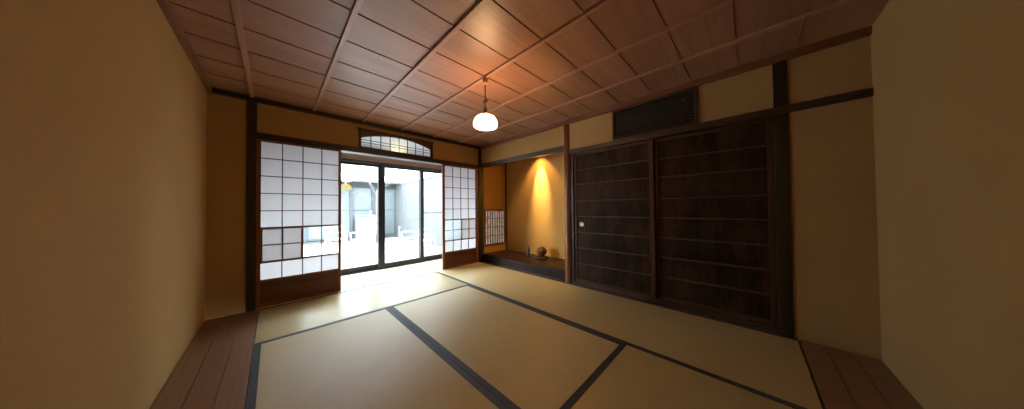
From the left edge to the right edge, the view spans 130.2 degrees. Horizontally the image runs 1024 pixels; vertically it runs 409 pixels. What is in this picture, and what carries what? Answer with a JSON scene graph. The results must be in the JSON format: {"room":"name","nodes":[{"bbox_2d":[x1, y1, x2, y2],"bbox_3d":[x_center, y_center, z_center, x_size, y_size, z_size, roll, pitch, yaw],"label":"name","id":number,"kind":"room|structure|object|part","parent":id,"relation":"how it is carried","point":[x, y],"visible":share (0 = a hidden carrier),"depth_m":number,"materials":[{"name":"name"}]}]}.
{"room":"traditional dwelling","nodes":[
{"label":"traditional dwelling","id":0,"kind":"room"},
{"bbox_2d":[0,0,206,408],"bbox_3d":[-1.423,-0.040,0.712,4.420,2.280,0.100,-1,-1,45],"label":"wall","id":1,"kind":"structure","parent":0,"point":[103,108],"depth_m":0.85,"materials":[{"name":"paint"}]},
{"bbox_2d":[156,0,211,92],"bbox_3d":[-1.402,-1.133,0.776,4.240,0.048,0.050,-1,-1,45],"label":"trim","id":2,"kind":"structure","parent":1,"relation":"attached to","point":[165,6],"depth_m":1.58,"materials":[{"name":"red wood"}]},
{"bbox_2d":[205,92,505,319],"bbox_3d":[-1.516,-0.061,3.688,0.070,2.420,3.986,-1,-1,45],"label":"wall","id":3,"kind":"structure","parent":0,"point":[226,180],"depth_m":2.38,"materials":[{"name":"paint"}]},
{"bbox_2d":[246,100,256,311],"bbox_3d":[-2.721,0.012,2.484,0.120,2.260,0.070,-1,-1,45],"label":"trim","id":4,"kind":"structure","parent":3,"relation":"attached to","point":[251,194],"depth_m":2.44,"materials":[{"name":"black wood"}]},
{"bbox_2d":[208,87,479,148],"bbox_3d":[-1.750,-1.087,3.420,0.055,0.048,3.266,-1,-1,45],"label":"trim","id":5,"kind":"structure","parent":3,"relation":"attached to","point":[214,90],"depth_m":2.87,"materials":[{"name":"black wood"}]},
{"bbox_2d":[247,131,482,169],"bbox_3d":[-1.685,-0.713,3.553,0.145,0.068,3.041,-1,-1,45],"label":"trim","id":6,"kind":"structure","parent":3,"relation":"attached to","point":[263,136],"depth_m":3.12,"materials":[{"name":"black wood"}]},
{"bbox_2d":[256,262,479,309],"bbox_3d":[-1.658,1.117,3.498,0.123,0.060,2.877,-1,-1,45],"label":"trim","id":7,"kind":"structure","parent":3,"relation":"attached to","point":[437,270],"depth_m":3.27,"materials":[{"name":"brown wood"}]},
{"bbox_2d":[256,139,340,308],"bbox_3d":[-2.416,0.193,2.742,0.036,1.777,0.727,-1,-1,45],"label":"shoji panel","id":8,"kind":"object","parent":7,"relation":"on","point":[299,186],"visible":0.97,"depth_m":2.69,"materials":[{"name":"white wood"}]},
{"bbox_3d":[-2.522,0.432,2.611,0.009,0.381,0.346,-1,-1,45],"label":"sliding panel","id":9,"kind":"part","parent":8,"relation":"part of","materials":[{"name":"white paper"}]},
{"bbox_2d":[442,164,478,269],"bbox_3d":[-0.909,0.203,4.255,0.036,1.777,0.742,-1,-1,45],"label":"shoji panel","id":10,"kind":"object","parent":7,"relation":"on","point":[459,184],"visible":0.98,"depth_m":4.25,"materials":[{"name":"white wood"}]},
{"bbox_3d":[-0.789,0.443,4.351,0.009,0.381,0.336,-1,-1,45],"label":"sliding panel","id":11,"kind":"part","parent":10,"relation":"part of","materials":[{"name":"white paper"}]},
{"bbox_2d":[357,127,433,157],"bbox_3d":[-1.676,-0.878,3.520,0.070,0.271,1.075,-1,-1,45],"label":"window","id":12,"kind":"structure","parent":3,"relation":"in","point":[368,139],"depth_m":3.47,"materials":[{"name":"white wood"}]},
{"bbox_3d":[-1.683,-0.875,3.527,0.001,0.243,0.995,-1,-1,45],"label":"pane","id":13,"kind":"part","parent":12,"relation":"part of","materials":[{"name":"paper"}]},
{"bbox_2d":[478,149,483,262],"bbox_3d":[-0.627,0.045,4.586,0.120,2.220,0.110,-1,-1,45],"label":"trim","id":14,"kind":"structure","parent":3,"relation":"attached to","point":[480,171],"depth_m":4.53,"materials":[{"name":"black wood"}]},
{"bbox_2d":[484,209,505,245],"bbox_3d":[-0.350,0.453,4.822,0.064,0.711,0.572,-1,-1,45],"label":"window","id":15,"kind":"structure","parent":3,"relation":"in","point":[494,219],"depth_m":4.82,"materials":[{"name":"beige paper"}]},
{"bbox_2d":[341,152,441,166],"bbox_3d":[-2.101,-0.988,4.308,0.060,0.415,3.970,-1,-1,45],"label":"wall","id":16,"kind":"structure","parent":0,"point":[341,152],"depth_m":4.18,"materials":[{"name":"brown wood"}]},
{"bbox_2d":[341,161,377,273],"bbox_3d":[-2.642,0.201,3.749,0.044,1.776,1.146,-1,-1,45],"label":"door","id":17,"kind":"structure","parent":16,"relation":"in","point":[373,266],"depth_m":3.94,"materials":[{"name":"metal"}]},
{"bbox_2d":[341,158,441,275],"bbox_3d":[-2.086,0.207,4.285,0.110,1.854,3.970,-1,-1,45],"label":"trim","id":18,"kind":"structure","parent":16,"relation":"attached to","point":[342,159],"depth_m":4.10,"materials":[{"name":"wood"}]},
{"bbox_2d":[341,154,441,169],"bbox_3d":[-2.097,-0.749,4.303,0.105,0.063,3.970,-1,-1,45],"label":"trim","id":19,"kind":"structure","parent":16,"relation":"attached to","point":[342,155],"depth_m":4.15,"materials":[{"name":"brown wood"}]},
{"bbox_2d":[378,165,423,268],"bbox_3d":[-1.998,0.204,4.329,0.044,1.776,0.800,-1,-1,45],"label":"door","id":20,"kind":"structure","parent":16,"relation":"in","point":[381,168],"depth_m":4.10,"materials":[{"name":"metal"}]},
{"bbox_2d":[419,170,441,259],"bbox_3d":[-1.436,0.209,4.965,0.036,1.776,1.030,-1,-1,45],"label":"door","id":21,"kind":"structure","parent":16,"relation":"in","point":[426,171],"depth_m":4.69,"materials":[{"name":"metal"}]},
{"bbox_2d":[484,250,564,268],"bbox_3d":[0.324,0.945,4.120,1.890,0.030,0.648,-1,-1,45],"label":"floor","id":22,"kind":"structure","parent":0,"point":[522,256],"depth_m":4.09,"materials":[{"name":"brown wood"}]},
{"bbox_2d":[526,245,529,256],"bbox_3d":[0.293,0.834,4.271,0.064,0.198,0.062,-1,-1,45],"label":"figurine","id":23,"kind":"object","parent":22,"relation":"on","point":[528,248],"visible":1,"depth_m":4.25,"materials":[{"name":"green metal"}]},
{"bbox_2d":[535,246,548,258],"bbox_3d":[0.516,0.823,4.119,0.250,0.210,0.250,-1,-1,45],"label":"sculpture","id":24,"kind":"object","parent":22,"relation":"on","point":[541,251],"visible":1,"depth_m":4.05,"materials":[{"name":"brown wood"}]},
{"bbox_2d":[168,0,888,146],"bbox_3d":[-0.247,-1.173,1.923,4.420,0.078,3.466,-1,-1,45],"label":"ceiling","id":25,"kind":"structure","parent":0,"point":[418,66],"depth_m":1.76,"materials":[{"name":"brown wood"}]},
{"bbox_2d":[474,77,496,130],"bbox_3d":[-0.240,-0.909,2.130,0.212,0.442,0.212,-1,-1,45],"label":"pendant lamp","id":26,"kind":"object","parent":25,"relation":"hanging from","point":[485,121],"visible":1,"depth_m":2.07,"materials":[{"name":"white glass"}]},
{"bbox_3d":[-0.238,-0.747,2.128,0.212,0.119,0.212,-1,-1,45],"label":"lamp shade","id":27,"kind":"part","parent":26,"relation":"part of","materials":[{"name":"white glass"}]},
{"bbox_2d":[506,152,564,258],"bbox_3d":[0.585,-0.070,4.366,1.950,2.420,0.060,-1,-1,45],"label":"wall","id":28,"kind":"structure","parent":0,"point":[535,186],"depth_m":4.45,"materials":[{"name":"paint"}]},
{"bbox_2d":[505,164,506,249],"bbox_3d":[-0.127,-0.137,5.021,0.023,2.172,0.019,-1,-1,45],"label":"trim","id":29,"kind":"structure","parent":28,"relation":"attached to","point":[505,164],"depth_m":5.02,"materials":[{"name":"black wood"}]},
{"bbox_2d":[150,259,922,408],"bbox_3d":[-0.302,1.137,2.446,5.320,0.160,4.150,-1,-1,45],"label":"floor","id":30,"kind":"structure","parent":0,"point":[213,372],"depth_m":1.47,"materials":[{"name":"brown wood"}]},
{"bbox_2d":[254,272,467,345],"bbox_3d":[-1.587,1.103,2.806,0.946,0.057,1.944,-1,-1,45],"label":"mat","id":31,"kind":"object","parent":30,"relation":"on","point":[276,322],"visible":0.72,"depth_m":2.54,"materials":[{"name":"wicker"}]},
{"bbox_2d":[245,308,509,408],"bbox_3d":[-0.910,1.074,1.429,1.954,0.057,0.949,-1,-1,45],"label":"mat","id":32,"kind":"object","parent":30,"relation":"on","point":[375,360],"visible":1,"depth_m":1.48,"materials":[{"name":"wicker"}]},
{"bbox_2d":[436,262,569,304],"bbox_3d":[-0.222,1.100,3.504,1.896,0.057,0.969,-1,-1,45],"label":"mat","id":33,"kind":"object","parent":30,"relation":"on","point":[520,287],"visible":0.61,"depth_m":3.30,"materials":[{"name":"wicker"}]},
{"bbox_2d":[390,285,620,408],"bbox_3d":[-0.224,1.078,2.119,1.954,0.057,0.995,-1,-1,45],"label":"mat","id":34,"kind":"object","parent":30,"relation":"on","point":[526,357],"visible":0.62,"depth_m":1.77,"materials":[{"name":"wicker"}]},
{"bbox_2d":[564,124,571,283],"bbox_3d":[0.768,0.004,3.240,0.106,2.232,0.106,-1,-1,45],"label":"post","id":35,"kind":"object","parent":30,"relation":"on","point":[567,181],"visible":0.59,"depth_m":3.20,"materials":[{"name":"brown wood"}]},
{"bbox_2d":[523,284,822,408],"bbox_3d":[1.140,1.065,2.148,1.943,0.057,0.969,-1,-1,45],"label":"mat","id":36,"kind":"object","parent":30,"relation":"on","point":[769,365],"visible":0.81,"depth_m":1.80,"materials":[{"name":"wicker"}]},
{"bbox_2d":[560,343,793,408],"bbox_3d":[0.467,1.049,0.760,0.939,0.057,1.944,-1,-1,45],"label":"mat","id":37,"kind":"object","parent":30,"relation":"on","point":[630,377],"visible":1,"depth_m":1.32,"materials":[{"name":"wicker"}]},
{"bbox_2d":[481,36,881,359],"bbox_3d":[0.958,-0.094,3.119,4.240,2.420,0.140,-1,-1,45],"label":"wall","id":38,"kind":"structure","parent":0,"point":[834,235],"depth_m":1.72,"materials":[{"name":"paint"}]},
{"bbox_2d":[481,145,563,167],"bbox_3d":[0.092,-0.759,3.918,1.870,0.072,0.067,-1,-1,45],"label":"trim","id":39,"kind":"structure","parent":38,"relation":"attached to","point":[559,149],"depth_m":3.75,"materials":[{"name":"black wood"}]},
{"bbox_2d":[482,253,564,281],"bbox_3d":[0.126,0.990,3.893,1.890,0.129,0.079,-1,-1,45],"label":"trim","id":40,"kind":"structure","parent":38,"relation":"attached to","point":[558,273],"depth_m":3.73,"materials":[{"name":"brown wood"}]},
{"bbox_2d":[570,154,574,281],"bbox_3d":[0.832,0.218,3.207,0.045,1.800,0.072,-1,-1,45],"label":"trim","id":41,"kind":"structure","parent":38,"relation":"attached to","point":[571,155],"depth_m":3.18,"materials":[{"name":"black wood"}]},
{"bbox_2d":[574,139,656,298],"bbox_3d":[1.180,0.158,2.855,0.947,1.694,0.028,-1,-1,45],"label":"closet door","id":42,"kind":"structure","parent":38,"relation":"in","point":[614,193],"depth_m":2.80,"materials":[{"name":"brown wood"}]},
{"bbox_2d":[612,86,697,140],"bbox_3d":[1.484,-0.928,2.533,0.794,0.354,0.084,-1,-1,45],"label":"air vent","id":43,"kind":"object","parent":38,"relation":"attached to","point":[680,108],"visible":0.91,"depth_m":2.49,"materials":[{"name":"black wood"}]},
{"bbox_2d":[480,26,871,149],"bbox_3d":[0.894,-1.120,3.081,4.240,0.057,0.055,-1,-1,45],"label":"trim","id":44,"kind":"structure","parent":38,"relation":"attached to","point":[867,31],"depth_m":2.08,"materials":[{"name":"red wood"}]},
{"bbox_2d":[572,281,779,333],"bbox_3d":[1.484,1.050,2.554,1.860,0.104,0.090,-1,-1,45],"label":"trim","id":45,"kind":"structure","parent":38,"relation":"attached to","point":[771,328],"depth_m":2.26,"materials":[{"name":"black wood"}]},
{"bbox_2d":[654,117,778,325],"bbox_3d":[1.839,0.142,2.241,0.871,1.694,0.028,-1,-1,45],"label":"closet door","id":46,"kind":"structure","parent":38,"relation":"in","point":[715,206],"depth_m":2.17,"materials":[{"name":"brown wood"}]},
{"bbox_2d":[569,87,873,153],"bbox_3d":[1.611,-0.726,2.416,2.300,0.056,0.102,-1,-1,45],"label":"trim","id":47,"kind":"structure","parent":38,"relation":"attached to","point":[869,92],"depth_m":2.03,"materials":[{"name":"black wood"}]},
{"bbox_2d":[772,60,793,337],"bbox_3d":[2.147,-0.026,1.885,0.073,2.220,0.092,-1,-1,45],"label":"trim","id":48,"kind":"structure","parent":38,"relation":"attached to","point":[779,72],"depth_m":1.85,"materials":[{"name":"black wood"}]},
{"bbox_2d":[871,0,1023,408],"bbox_3d":[1.295,-0.072,0.381,0.100,2.280,3.466,-1,-1,45],"label":"wall","id":49,"kind":"structure","parent":0,"point":[948,75],"depth_m":0.99,"materials":[{"name":"paint"}]},
{"label":"outside","id":50,"kind":"structure","parent":0,"visible":0},
{"bbox_2d":[303,237,441,268],"bbox_3d":[-8.713,1.353,10.081,17.380,0.100,16.000,-1,-1,45],"label":"ground","id":51,"kind":"structure","parent":50,"point":[393,247],"depth_m":6.02,"materials":[{"name":"white"}]},
{"bbox_2d":[324,225,347,255],"bbox_3d":[-4.060,0.824,5.482,0.408,0.722,0.433,0,-1,-25],"label":"garden chair","id":52,"kind":"object","parent":51,"relation":"on","point":[342,226],"visible":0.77,"depth_m":5.41,"materials":[{"name":"white paint"}]},
{"bbox_3d":[-3.989,0.631,5.328,0.367,0.344,0.087,0,-1,-25],"label":"backrest","id":53,"kind":"part","parent":52,"relation":"part of","materials":[{"name":"white paint"}]},
{"bbox_2d":[349,224,376,258],"bbox_3d":[-3.363,0.815,5.388,0.433,0.722,0.408,-1,-1,25],"label":"garden chair","id":54,"kind":"object","parent":51,"relation":"on","point":[366,232],"visible":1,"depth_m":5.31,"materials":[{"name":"white paint"}]},
{"bbox_3d":[-3.384,0.795,5.398,0.344,0.022,0.361,-1,-1,25],"label":"seat","id":55,"kind":"part","parent":54,"relation":"part of","materials":[{"name":"white paint"}]},
{"bbox_3d":[-3.208,0.623,5.318,0.087,0.344,0.367,-1,-1,25],"label":"backrest","id":56,"kind":"part","parent":54,"relation":"part of","materials":[{"name":"white paint"}]},
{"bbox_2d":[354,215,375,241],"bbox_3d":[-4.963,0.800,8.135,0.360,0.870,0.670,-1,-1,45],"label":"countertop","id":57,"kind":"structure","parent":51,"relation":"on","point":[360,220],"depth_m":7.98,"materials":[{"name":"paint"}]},
{"bbox_2d":[303,164,439,244],"bbox_3d":[-5.962,-1.388,7.359,0.820,5.240,10.000,-1,-1,45],"label":"house","id":58,"kind":"structure","parent":51,"relation":"on","point":[352,204],"depth_m":8.30,"materials":[{"name":"grey metal"}]},
{"bbox_3d":[-5.923,0.297,7.705,0.015,1.800,1.080,-1,-1,45],"label":"glass","id":59,"kind":"part","parent":58,"relation":"part of","materials":[{"name":"clear glass"}]},
{"bbox_3d":[-5.906,1.157,7.682,0.050,0.160,1.080,-1,-1,45],"label":"rail","id":60,"kind":"part","parent":58,"relation":"part of","materials":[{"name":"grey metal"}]},
{"bbox_2d":[341,180,351,189],"bbox_3d":[-5.312,-0.638,7.581,0.344,0.314,0.344,-1,-1,45],"label":"lamp","id":61,"kind":"object","parent":58,"relation":"hanging from","point":[345,186],"visible":0.91,"depth_m":7.50,"materials":[{"name":"yellow"}]},
{"bbox_3d":[-5.311,-0.573,7.580,0.344,0.185,0.344,-1,-1,45],"label":"lamp shade","id":62,"kind":"part","parent":61,"relation":"part of","materials":[{"name":"yellow"}]},
{"bbox_3d":[-5.271,0.302,8.360,0.015,1.800,0.560,-1,-1,45],"label":"glass","id":63,"kind":"part","parent":58,"relation":"part of","materials":[{"name":"clear glass"}]},
{"bbox_3d":[-4.748,0.305,8.884,0.015,1.800,0.650,-1,-1,45],"label":"glass","id":64,"kind":"part","parent":58,"relation":"part of","materials":[{"name":"clear glass"}]},
{"bbox_3d":[-4.731,1.165,8.861,0.050,0.160,0.650,-1,-1,45],"label":"rail","id":65,"kind":"part","parent":58,"relation":"part of","materials":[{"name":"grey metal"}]},
{"bbox_2d":[353,172,394,242],"bbox_3d":[-4.301,0.111,7.514,0.793,2.216,1.250,-1,-1,45],"label":"bare tree","id":66,"kind":"object","parent":51,"relation":"on","point":[366,172],"visible":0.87,"depth_m":7.52,"materials":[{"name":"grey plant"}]},
{"bbox_2d":[401,231,418,259],"bbox_3d":[-2.204,0.859,5.140,0.341,0.605,0.363,0,-1,-15],"label":"garden chair","id":67,"kind":"object","parent":51,"relation":"on","point":[416,242],"visible":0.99,"depth_m":5.04,"materials":[{"name":"white paint"}]},
{"bbox_3d":[-2.168,0.698,5.003,0.308,0.288,0.073,0,-1,-15],"label":"backrest","id":68,"kind":"part","parent":67,"relation":"part of","materials":[{"name":"white paint"}]},
{"bbox_3d":[-2.209,0.841,5.159,0.302,0.018,0.288,0,-1,-15],"label":"seat","id":69,"kind":"part","parent":67,"relation":"part of","materials":[{"name":"white paint"}]},
{"bbox_2d":[418,229,436,253],"bbox_3d":[-2.028,0.866,5.692,0.341,0.605,0.363,-1,-1,5],"label":"garden chair","id":70,"kind":"object","parent":51,"relation":"on","point":[430,239],"visible":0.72,"depth_m":5.57,"materials":[{"name":"white paint"}]},
{"bbox_2d":[395,174,460,246],"bbox_3d":[-2.690,0.190,7.371,4.980,2.020,0.090,-1,-1,45],"label":"wall","id":71,"kind":"structure","parent":51,"relation":"on","point":[407,193],"depth_m":7.30,"materials":[{"name":"white paint"}]}
]}

